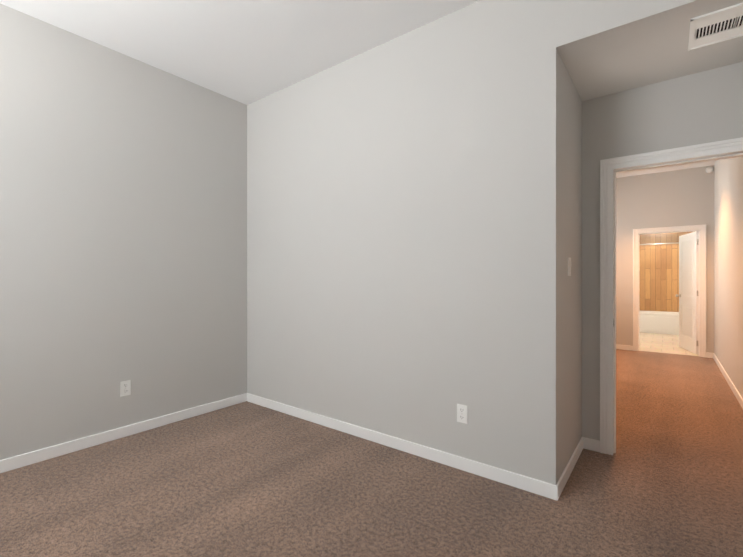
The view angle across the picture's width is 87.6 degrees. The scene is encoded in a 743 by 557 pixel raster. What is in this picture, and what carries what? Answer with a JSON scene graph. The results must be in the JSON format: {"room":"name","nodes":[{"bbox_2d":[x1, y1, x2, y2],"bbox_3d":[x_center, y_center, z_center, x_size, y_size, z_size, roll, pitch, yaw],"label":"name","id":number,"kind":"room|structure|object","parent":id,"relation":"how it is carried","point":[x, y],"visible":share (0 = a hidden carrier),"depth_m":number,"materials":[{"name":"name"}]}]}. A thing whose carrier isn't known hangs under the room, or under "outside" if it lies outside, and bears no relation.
{"room":"empty bedroom","nodes":[
{"label":"empty bedroom","id":0,"kind":"room"},
{"bbox_2d":[0,4,246,459],"bbox_3d":[-2.356,-0.262,2.689,0.120,3.050,5.360,0,0,37],"label":"wall","id":1,"kind":"structure","parent":0,"point":[123,217],"depth_m":3.01,"materials":[{"name":"grey paint"}]},
{"bbox_2d":[0,393,247,472],"bbox_3d":[-2.567,1.222,2.304,0.013,0.084,4.250,0,0,37],"label":"baseboard","id":2,"kind":"structure","parent":1,"relation":"attached to","point":[29,458],"depth_m":3.01,"materials":[{"name":"white paint"}]},
{"bbox_2d":[120,380,130,396],"bbox_3d":[-1.965,0.878,3.097,0.008,0.118,0.072,0,0,37],"label":"outlet","id":3,"kind":"object","parent":1,"relation":"attached to","point":[125,388],"visible":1,"depth_m":3.10,"materials":[{"name":"white plastic"}]},
{"bbox_2d":[0,0,715,177],"bbox_3d":[1.868,-1.849,4.799,4.280,0.120,13.840,0,0,37],"label":"ceiling","id":4,"kind":"structure","parent":0,"point":[246,52],"depth_m":2.80,"materials":[{"name":"white paint"}]},
{"bbox_2d":[0,349,742,556],"bbox_3d":[0.759,1.323,3.347,4.280,0.120,10.180,0,0,37],"label":"floor carpet","id":5,"kind":"object","parent":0,"point":[246,479],"depth_m":2.27,"materials":[{"name":"brown carpet"}]},
{"bbox_2d":[247,0,581,484],"bbox_3d":[0.185,-0.263,3.499,2.940,3.050,0.990,0,0,37],"label":"wall","id":6,"kind":"structure","parent":0,"point":[414,220],"depth_m":2.71,"materials":[{"name":"grey paint"}]},
{"bbox_2d":[248,393,563,500],"bbox_3d":[-0.101,1.221,3.091,2.923,0.084,0.017,0,0,37],"label":"baseboard","id":7,"kind":"structure","parent":6,"relation":"attached to","point":[536,486],"depth_m":2.71,"materials":[{"name":"white paint"}]},
{"bbox_2d":[457,404,466,423],"bbox_3d":[0.598,0.893,2.558,0.072,0.118,0.008,0,0,37],"label":"outlet","id":8,"kind":"object","parent":6,"relation":"attached to","point":[461,413],"visible":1,"depth_m":2.55,"materials":[{"name":"white plastic"}]},
{"bbox_2d":[568,257,570,275],"bbox_3d":[1.284,-0.077,2.505,0.012,0.118,0.072,0,0,37],"label":"switch plate","id":9,"kind":"object","parent":6,"relation":"attached to","point":[569,266],"visible":1,"depth_m":2.49,"materials":[{"name":"white plastic"}]},
{"bbox_2d":[558,437,587,494],"bbox_3d":[1.327,1.221,2.549,0.030,0.084,0.840,0,0,37],"label":"baseboard","id":10,"kind":"structure","parent":6,"relation":"attached to","point":[583,443],"depth_m":2.57,"materials":[{"name":"white paint"}]},
{"bbox_2d":[556,0,742,100],"bbox_3d":[1.749,-1.554,2.218,1.100,0.465,0.850,0,0,37],"label":"soffit","id":11,"kind":"structure","parent":0,"point":[605,47],"depth_m":2.20,"materials":[{"name":"grey paint"}]},
{"bbox_2d":[688,2,742,50],"bbox_3d":[1.869,-1.315,1.988,0.370,0.010,0.330,0,0,37],"label":"air vent register","id":12,"kind":"object","parent":11,"relation":"attached to","point":[718,26],"visible":1,"depth_m":2.03,"materials":[{"name":"white plastic"}]},
{"bbox_2d":[582,62,742,440],"bbox_3d":[2.049,-0.262,2.613,1.100,3.050,0.140,0,0,37],"label":"wall","id":13,"kind":"structure","parent":0,"point":[703,107],"depth_m":2.71,"materials":[{"name":"grey paint"}]},
{"bbox_2d":[600,137,742,454],"bbox_3d":[2.097,0.203,2.577,0.979,2.120,0.180,0,0,37],"label":"door frame","id":14,"kind":"structure","parent":13,"relation":"attached to","point":[610,168],"depth_m":2.78,"materials":[{"name":"white paint"}]},
{"bbox_2d":[616,165,713,352],"bbox_3d":[4.409,-0.266,6.963,2.620,3.050,0.120,0,0,37],"label":"wall","id":15,"kind":"structure","parent":0,"point":[683,197],"depth_m":6.56,"materials":[{"name":"grey paint"}]},
{"bbox_2d":[616,344,632,350],"bbox_3d":[3.993,1.216,7.198,1.434,0.084,0.013,0,0,37],"label":"baseboard","id":16,"kind":"structure","parent":15,"relation":"attached to","point":[623,347],"depth_m":6.83,"materials":[{"name":"white paint"}]},
{"bbox_2d":[633,224,705,357],"bbox_3d":[4.990,0.199,6.520,0.970,2.120,0.160,0,0,37],"label":"door frame","id":17,"kind":"structure","parent":15,"relation":"attached to","point":[701,229],"depth_m":6.36,"materials":[{"name":"white paint"}]},
{"bbox_2d":[676,231,698,353],"bbox_3d":[5.469,0.234,6.714,0.304,2.015,0.784,0,0,37],"label":"bathroom door","id":18,"kind":"structure","parent":15,"relation":"in","point":[688,283],"depth_m":6.65,"materials":[{"name":"white paint"}]},
{"bbox_2d":[705,167,713,172],"bbox_3d":[5.357,-1.725,6.139,0.096,0.096,0.037,0,0,37],"label":"smoke detector","id":19,"kind":"object","parent":15,"relation":"attached to","point":[709,169],"visible":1,"depth_m":6.13,"materials":[{"name":"white plastic"}]},
{"bbox_2d":[639,332,697,355],"bbox_3d":[5.944,1.319,8.095,1.790,0.116,3.660,0,0,37],"label":"floor","id":20,"kind":"structure","parent":0,"point":[659,343],"depth_m":7.41,"materials":[{"name":"beige tile"}]},
{"bbox_2d":[640,310,678,334],"bbox_3d":[6.748,1.026,9.150,1.524,0.460,0.741,0,0,37],"label":"bathtub","id":21,"kind":"object","parent":20,"relation":"on","point":[661,322],"visible":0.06,"depth_m":8.85,"materials":[{"name":"white ceramic"}]},
{"bbox_2d":[714,157,742,397],"bbox_3d":[3.523,-0.263,3.539,0.120,3.050,13.840,0,0,37],"label":"wall","id":22,"kind":"structure","parent":0,"point":[728,263],"depth_m":4.63,"materials":[{"name":"grey paint"}]},
{"bbox_2d":[710,353,742,408],"bbox_3d":[3.962,1.220,4.249,0.040,0.084,4.740,0,0,37],"label":"baseboard","id":23,"kind":"structure","parent":22,"relation":"attached to","point":[738,396],"depth_m":4.59,"materials":[{"name":"white paint"}]},
{"bbox_3d":[7.017,-0.269,9.501,1.550,3.050,0.120,0,0,37],"label":"wall","id":24,"kind":"structure","parent":0,"visible":0},
{"bbox_2d":[640,231,694,311],"bbox_3d":[6.738,0.006,9.136,1.550,2.500,0.800,0,0,37],"label":"tile surround","id":25,"kind":"object","parent":24,"relation":"attached to","point":[659,277],"visible":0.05,"depth_m":9.42,"materials":[{"name":"brown tile"}]},
{"bbox_2d":[640,242,678,244],"bbox_3d":[6.545,-0.793,8.880,1.525,0.058,0.060,0,0,37],"label":"shower curtain rod","id":26,"kind":"object","parent":25,"relation":"attached to","point":[660,243],"visible":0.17,"depth_m":8.84,"materials":[{"name":"silver metal"}]}
]}

